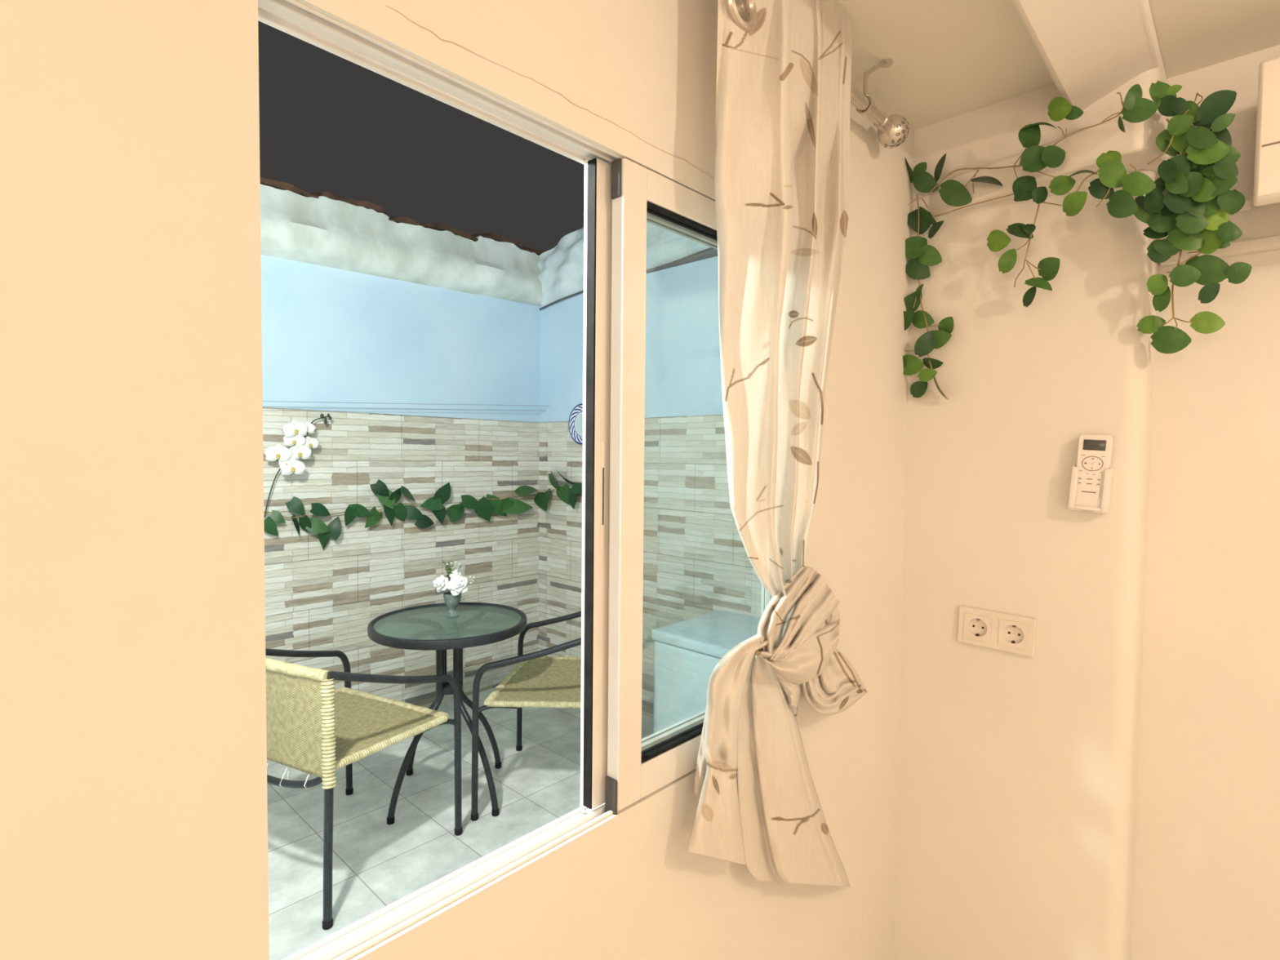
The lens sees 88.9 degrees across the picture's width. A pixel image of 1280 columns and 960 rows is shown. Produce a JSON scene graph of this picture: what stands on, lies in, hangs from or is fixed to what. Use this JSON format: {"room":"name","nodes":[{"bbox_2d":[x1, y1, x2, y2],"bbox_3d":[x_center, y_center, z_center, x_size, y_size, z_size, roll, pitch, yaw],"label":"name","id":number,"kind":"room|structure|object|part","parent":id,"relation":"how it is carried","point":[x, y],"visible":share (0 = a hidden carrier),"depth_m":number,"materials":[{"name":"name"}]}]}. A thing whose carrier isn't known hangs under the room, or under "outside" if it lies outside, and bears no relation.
{"room":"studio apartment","nodes":[
{"label":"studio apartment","id":0,"kind":"room"},
{"bbox_2d":[261,254,540,422],"bbox_3d":[-1.885,-0.685,2.719,0.096,0.734,3.800,3,3,43],"label":"wall","id":1,"kind":"structure","parent":0,"point":[331,335],"depth_m":3.31,"materials":[{"name":"blue paint"}]},
{"bbox_2d":[262,407,539,707],"bbox_3d":[-1.895,0.465,2.761,0.100,1.566,3.800,3,3,43],"label":"cladding","id":2,"kind":"object","parent":1,"relation":"attached to","point":[317,598],"depth_m":3.37,"materials":[{"name":"stone"}]},
{"bbox_2d":[263,413,331,517],"bbox_3d":[-1.522,-0.071,2.937,0.091,0.472,0.294,3,3,43],"label":"orchid spray","id":3,"kind":"object","parent":2,"relation":"attached to","point":[295,430],"visible":1,"depth_m":2.90,"materials":[{"name":"white plant"}]},
{"bbox_3d":[-1.583,-0.120,2.859,0.106,0.081,0.026,-1,2,-27],"label":"flower","id":4,"kind":"part","parent":3,"relation":"part of","materials":[{"name":"white plant"}]},
{"bbox_3d":[-1.557,-0.084,2.886,0.074,0.059,0.020,0,2,-17],"label":"flower","id":5,"kind":"part","parent":3,"relation":"part of","materials":[{"name":"white plant"}]},
{"bbox_3d":[-1.537,-0.061,2.889,0.102,0.077,0.026,-1,3,-36],"label":"flower","id":6,"kind":"part","parent":3,"relation":"part of","materials":[{"name":"white plant"}]},
{"bbox_3d":[-1.541,-0.181,2.914,0.090,0.070,0.023,0,2,-24],"label":"flower","id":7,"kind":"part","parent":3,"relation":"part of","materials":[{"name":"white plant"}]},
{"bbox_3d":[-1.534,-0.231,2.906,0.102,0.079,0.026,-1,3,-42],"label":"flower","id":8,"kind":"part","parent":3,"relation":"part of","materials":[{"name":"white plant"}]},
{"bbox_3d":[-1.519,-0.128,2.913,0.098,0.075,0.025,-1,3,-39],"label":"flower","id":9,"kind":"part","parent":3,"relation":"part of","materials":[{"name":"white plant"}]},
{"bbox_3d":[-1.509,-0.240,2.959,0.070,0.055,0.019,0,2,-22],"label":"flower","id":10,"kind":"part","parent":3,"relation":"part of","materials":[{"name":"white plant"}]},
{"bbox_3d":[-1.498,-0.168,2.961,0.022,0.062,0.078,3,3,43],"label":"flower","id":11,"kind":"part","parent":3,"relation":"part of","materials":[{"name":"white plant"}]},
{"bbox_2d":[263,471,582,549],"bbox_3d":[-0.861,0.142,3.168,0.822,0.381,1.556,3,3,43],"label":"ivy garland","id":12,"kind":"object","parent":2,"relation":"attached to","point":[484,507],"visible":0.91,"depth_m":3.37,"materials":[{"name":"green plant"}]},
{"bbox_3d":[-0.886,0.160,3.194,0.700,0.228,1.547,3,3,43],"label":"stem","id":13,"kind":"part","parent":12,"relation":"part of","materials":[{"name":"green plant"}]},
{"bbox_2d":[260,184,542,306],"bbox_3d":[-1.855,-1.133,2.651,0.204,0.422,3.760,3,3,43],"label":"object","id":14,"kind":"structure","parent":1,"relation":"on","point":[322,231],"depth_m":3.23,"materials":[{"name":"paint"}]},
{"bbox_2d":[260,177,546,255],"bbox_3d":[-1.217,-1.353,3.357,0.150,0.118,1.832,3,3,43],"label":"roof tiles","id":15,"kind":"object","parent":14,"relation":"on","point":[367,205],"depth_m":3.24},
{"bbox_2d":[0,0,914,959],"bbox_3d":[-1.394,0.307,-0.489,0.131,2.136,5.765,3,3,43],"label":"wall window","id":16,"kind":"structure","parent":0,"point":[134,805],"depth_m":0.52,"materials":[{"name":"white paint"}]},
{"bbox_2d":[257,0,796,959],"bbox_3d":[-0.032,0.011,0.895,0.062,0.925,0.950,3,3,43],"label":"window","id":17,"kind":"structure","parent":16,"relation":"attached to","point":[619,767],"depth_m":0.87,"materials":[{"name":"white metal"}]},
{"bbox_3d":[-0.050,0.022,0.875,0.002,0.147,0.006,3,3,43],"label":"latch plate","id":18,"kind":"part","parent":17,"relation":"part of","materials":[{"name":"white metal"}]},
{"bbox_3d":[0.098,0.008,1.049,0.022,0.864,0.486,3,3,43],"label":"sash","id":19,"kind":"part","parent":17,"relation":"part of","materials":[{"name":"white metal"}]},
{"bbox_3d":[0.128,0.009,1.035,0.023,0.860,0.467,3,3,43],"label":"sash","id":20,"kind":"part","parent":17,"relation":"part of","materials":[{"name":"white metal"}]},
{"bbox_2d":[266,687,653,959],"bbox_3d":[-1.002,1.340,1.876,2.470,0.100,3.700,3,3,43],"label":"floor","id":21,"kind":"structure","parent":0,"point":[376,864],"depth_m":2.47,"materials":[{"name":"grey tile"}]},
{"bbox_2d":[265,648,462,929],"bbox_3d":[-1.034,0.902,2.237,0.608,0.748,0.569,2,2,28],"label":"wicker chair","id":22,"kind":"object","parent":21,"relation":"on","point":[314,727],"visible":0.7,"depth_m":1.97,"materials":[{"name":"beige wicker"}]},
{"bbox_3d":[-1.150,0.707,2.006,0.567,0.304,0.039,2,2,28],"label":"backrest","id":23,"kind":"part","parent":22,"relation":"part of","materials":[{"name":"wicker"}]},
{"bbox_3d":[-1.274,0.898,2.386,0.027,0.732,0.524,2,2,25],"label":"arm","id":24,"kind":"part","parent":22,"relation":"part of"},
{"bbox_3d":[-0.901,0.933,1.888,0.028,0.709,0.054,0,2,-15],"label":"leg","id":25,"kind":"part","parent":22,"relation":"part of","materials":[{"name":"black metal"}]},
{"bbox_3d":[-1.036,0.840,2.229,0.548,0.030,0.463,2,2,28],"label":"seat","id":26,"kind":"part","parent":22,"relation":"part of","materials":[{"name":"wicker"}]},
{"bbox_3d":[-0.775,0.913,2.124,0.027,0.732,0.524,2,2,30],"label":"arm","id":27,"kind":"part","parent":22,"relation":"part of"},
{"bbox_2d":[367,602,527,824],"bbox_3d":[-0.763,0.909,2.620,0.608,0.710,0.608,3,3,43],"label":"bistro table","id":28,"kind":"object","parent":21,"relation":"on","point":[443,642],"visible":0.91,"depth_m":2.56,"materials":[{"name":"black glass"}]},
{"bbox_3d":[-0.824,0.921,2.479,0.113,0.691,0.248,2,3,31],"label":"leg","id":29,"kind":"part","parent":28,"relation":"part of","materials":[{"name":"black metal"}]},
{"bbox_3d":[-0.905,0.912,2.679,0.248,0.691,0.113,2,2,30],"label":"leg","id":30,"kind":"part","parent":28,"relation":"part of","materials":[{"name":"black metal"}]},
{"bbox_2d":[443,591,461,617],"bbox_3d":[-0.771,0.511,2.684,0.073,0.094,0.073,3,3,43],"label":"vase","id":31,"kind":"object","parent":28,"relation":"on","point":[451,602],"visible":0.94,"depth_m":2.66,"materials":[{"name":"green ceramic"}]},
{"bbox_2d":[432,560,475,595],"bbox_3d":[-0.763,0.401,2.663,0.156,0.136,0.108,1,2,0],"label":"bouquet","id":32,"kind":"object","parent":31,"relation":"in","point":[457,584],"visible":1,"depth_m":2.65,"materials":[{"name":"white plant"}]},
{"bbox_3d":[-0.772,0.405,2.691,0.063,0.127,0.037,0,2,-17],"label":"stem","id":33,"kind":"part","parent":32,"relation":"part of","materials":[{"name":"green plant"}]},
{"bbox_3d":[-0.709,0.911,2.765,0.113,0.691,0.248,2,2,28],"label":"leg","id":34,"kind":"part","parent":28,"relation":"part of","materials":[{"name":"black metal"}]},
{"bbox_3d":[-0.620,0.920,2.562,0.248,0.691,0.113,2,2,30],"label":"leg","id":35,"kind":"part","parent":28,"relation":"part of","materials":[{"name":"black metal"}]},
{"bbox_2d":[471,611,581,821],"bbox_3d":[-0.318,0.892,2.696,0.569,0.748,0.608,1,2,6],"label":"wicker chair","id":36,"kind":"object","parent":21,"relation":"on","point":[537,680],"visible":0.43,"depth_m":2.57,"materials":[{"name":"beige wicker"}]},
{"bbox_3d":[-0.312,0.829,2.693,0.463,0.030,0.548,1,2,6],"label":"seat","id":37,"kind":"part","parent":36,"relation":"part of","materials":[{"name":"wicker"}]},
{"bbox_3d":[-0.309,0.886,2.978,0.524,0.732,0.027,1,2,8],"label":"arm","id":38,"kind":"part","parent":36,"relation":"part of"},
{"bbox_2d":[651,609,760,733],"bbox_3d":[0.464,0.951,2.674,0.691,0.648,0.504,3,3,43],"label":"storage chest","id":39,"kind":"object","parent":21,"relation":"on","point":[686,653],"visible":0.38,"depth_m":2.64,"materials":[{"name":"white plastic"}]},
{"bbox_3d":[0.467,0.649,2.663,0.691,0.045,0.504,3,3,43],"label":"lid","id":40,"kind":"part","parent":39,"relation":"part of","materials":[{"name":"white plastic"}]},
{"bbox_2d":[539,255,723,422],"bbox_3d":[0.320,-0.685,3.186,2.474,0.744,0.096,3,3,43],"label":"wall","id":41,"kind":"structure","parent":0,"point":[683,378],"depth_m":3.29,"materials":[{"name":"blue paint"}]},
{"bbox_2d":[537,222,718,306],"bbox_3d":[0.303,-1.454,3.121,2.420,0.899,0.182,3,3,43],"label":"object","id":42,"kind":"structure","parent":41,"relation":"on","point":[561,275],"depth_m":3.66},
{"bbox_2d":[539,247,714,310],"bbox_3d":[0.275,-1.073,3.124,2.421,0.170,0.010,3,3,43],"label":"cable","id":43,"kind":"object","parent":42,"relation":"attached to","point":[710,248],"visible":0.34,"depth_m":3.27,"materials":[{"name":"grey plastic"}]},
{"bbox_2d":[538,414,761,718],"bbox_3d":[0.309,0.469,3.227,2.470,1.566,0.100,3,3,43],"label":"cladding","id":44,"kind":"object","parent":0,"point":[696,563],"visible":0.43,"depth_m":3.32,"materials":[{"name":"tile"}]},
{"bbox_2d":[568,403,582,444],"bbox_3d":[-0.324,-0.318,3.713,0.230,0.230,0.024,3,3,43],"label":"plate","id":45,"kind":"object","parent":44,"relation":"attached to","point":[575,419],"visible":0.44,"depth_m":3.74,"materials":[{"name":"blue ceramic"}]},
{"bbox_2d":[893,66,1164,959],"bbox_3d":[0.838,0.256,1.459,0.448,2.136,0.131,3,3,43],"label":"wall","id":46,"kind":"structure","parent":0,"point":[1018,774],"depth_m":1.39,"materials":[{"name":"white paint"}]},
{"bbox_2d":[957,605,1036,657],"bbox_3d":[0.774,0.328,1.423,0.153,0.084,0.011,3,3,43],"label":"double socket","id":47,"kind":"object","parent":46,"relation":"attached to","point":[996,630],"visible":1,"depth_m":1.42,"materials":[{"name":"beige plastic"}]},
{"bbox_2d":[928,112,1173,217],"bbox_3d":[0.832,-0.631,1.366,0.441,0.070,0.228,3,3,43],"label":"ledge","id":48,"kind":"object","parent":46,"relation":"attached to","point":[1137,147],"visible":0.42,"depth_m":1.24,"materials":[{"name":"white paint"}]},
{"bbox_2d":[902,153,953,399],"bbox_3d":[0.635,-0.470,1.499,0.164,0.575,0.042,2,3,37],"label":"garland","id":49,"kind":"object","parent":48,"relation":"hanging from","point":[922,255],"visible":0.88,"depth_m":1.49,"materials":[{"name":"green plant"}]},
{"bbox_3d":[0.649,-0.420,1.496,0.116,0.473,0.003,3,3,43],"label":"stem","id":50,"kind":"part","parent":49,"relation":"part of","materials":[{"name":"plant"}]},
{"bbox_2d":[986,201,1062,307],"bbox_3d":[0.771,-0.455,1.320,0.136,0.214,0.025,2,3,41],"label":"garland","id":51,"kind":"object","parent":48,"relation":"hanging from","point":[1047,268],"visible":0.91,"depth_m":1.32,"materials":[{"name":"green plant"}]},
{"bbox_3d":[0.793,-0.476,1.302,0.080,0.170,0.003,3,3,43],"label":"stem","id":52,"kind":"part","parent":51,"relation":"part of","materials":[{"name":"plant"}]},
{"bbox_2d":[927,84,1158,217],"bbox_3d":[0.755,-0.596,1.291,0.052,0.261,0.437,-1,3,-32],"label":"garland","id":53,"kind":"object","parent":48,"relation":"hanging from","point":[1035,157],"visible":1,"depth_m":1.22,"materials":[{"name":"green plant"}]},
{"bbox_2d":[1133,80,1251,353],"bbox_3d":[0.959,-0.463,1.136,0.160,0.468,0.120,3,3,43],"label":"garland","id":54,"kind":"object","parent":48,"relation":"hanging from","point":[1191,202],"visible":1,"depth_m":1.12,"materials":[{"name":"green plant"}]},
{"bbox_3d":[0.958,-0.464,1.133,0.098,0.387,0.099,0,2,-23],"label":"stem","id":55,"kind":"part","parent":54,"relation":"part of","materials":[{"name":"plant"}]},
{"bbox_2d":[1067,460,1114,513],"bbox_3d":[0.891,0.011,1.290,0.070,0.106,0.030,3,3,43],"label":"remote holder","id":56,"kind":"object","parent":46,"relation":"attached to","point":[1108,473],"visible":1,"depth_m":1.27,"materials":[{"name":"white plastic"}]},
{"bbox_2d":[1075,434,1113,507],"bbox_3d":[0.893,-0.016,1.287,0.061,0.147,0.021,3,3,43],"label":"remote control","id":57,"kind":"object","parent":56,"relation":"in","point":[1094,456],"visible":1,"depth_m":1.28,"materials":[{"name":"white plastic"}]},
{"bbox_2d":[837,0,1279,129],"bbox_3d":[-0.137,-0.757,-1.613,3.430,0.100,6.096,3,3,43],"label":"ceiling","id":58,"kind":"structure","parent":0,"point":[951,58],"depth_m":1.21,"materials":[{"name":"paint"}]},
{"bbox_2d":[850,58,909,148],"bbox_3d":[0.102,-0.732,0.883,0.061,0.141,1.255,3,3,43],"label":"curtain rod","id":59,"kind":"object","parent":58,"relation":"attached to","point":[893,130],"visible":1,"depth_m":1.26,"materials":[{"name":"silver metal"}]},
{"bbox_2d":[686,0,867,887],"bbox_3d":[0.291,-0.020,1.101,0.115,1.790,0.595,3,3,43],"label":"curtain","id":60,"kind":"object","parent":59,"relation":"hanging from","point":[784,67],"visible":1,"depth_m":1.00,"materials":[{"name":"fabric"}]},
{"bbox_2d":[1010,0,1166,110],"bbox_3d":[-1.016,-0.710,-0.783,0.145,0.075,5.896,3,3,43],"label":"ceiling beam","id":61,"kind":"structure","parent":58,"relation":"attached to","point":[1089,49],"depth_m":1.12,"materials":[{"name":"white paint"}]},
{"bbox_2d":[1130,44,1279,959],"bbox_3d":[1.918,0.299,0.600,3.200,2.136,0.100,3,3,43],"label":"wall","id":62,"kind":"structure","parent":0,"point":[1206,870],"depth_m":1.27,"materials":[{"name":"white paint"}]},
{"bbox_2d":[1159,235,1279,266],"bbox_3d":[1.465,-0.423,0.922,1.148,0.022,0.024,3,3,43],"label":"duct","id":63,"kind":"object","parent":62,"relation":"attached to","point":[1273,242],"visible":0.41,"depth_m":1.23,"materials":[{"name":"white paint"}]},
{"bbox_2d":[1228,199,1251,214],"bbox_3d":[1.109,-0.519,1.262,0.105,0.020,0.014,3,3,43],"label":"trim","id":64,"kind":"structure","parent":62,"relation":"attached to","point":[1246,206],"depth_m":1.23,"materials":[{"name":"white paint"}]},
{"bbox_2d":[1253,56,1279,206],"bbox_3d":[1.373,-0.561,0.871,0.802,0.247,0.217,3,3,43],"label":"air conditioner","id":65,"kind":"object","parent":62,"relation":"attached to","point":[1266,191],"visible":1,"depth_m":1.06,"materials":[{"name":"white plastic"}]},
{"bbox_3d":[-2.328,0.029,0.477,2.570,2.600,0.100,3,3,43],"label":"wall","id":66,"kind":"structure","parent":0,"visible":0},
{"bbox_2d":[262,405,546,411],"bbox_3d":[-1.841,-0.307,2.620,0.003,0.150,3.700,3,3,43],"label":"clothesline","id":67,"kind":"object","parent":66,"relation":"attached to","point":[263,406],"visible":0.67,"depth_m":3.26,"materials":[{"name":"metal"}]},
{"bbox_2d":[262,400,550,406],"bbox_3d":[-1.812,-0.324,2.592,0.003,0.172,3.700,3,3,43],"label":"clothesline","id":68,"kind":"object","parent":66,"relation":"attached to","point":[263,401],"visible":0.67,"depth_m":3.23,"materials":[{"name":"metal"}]}
]}

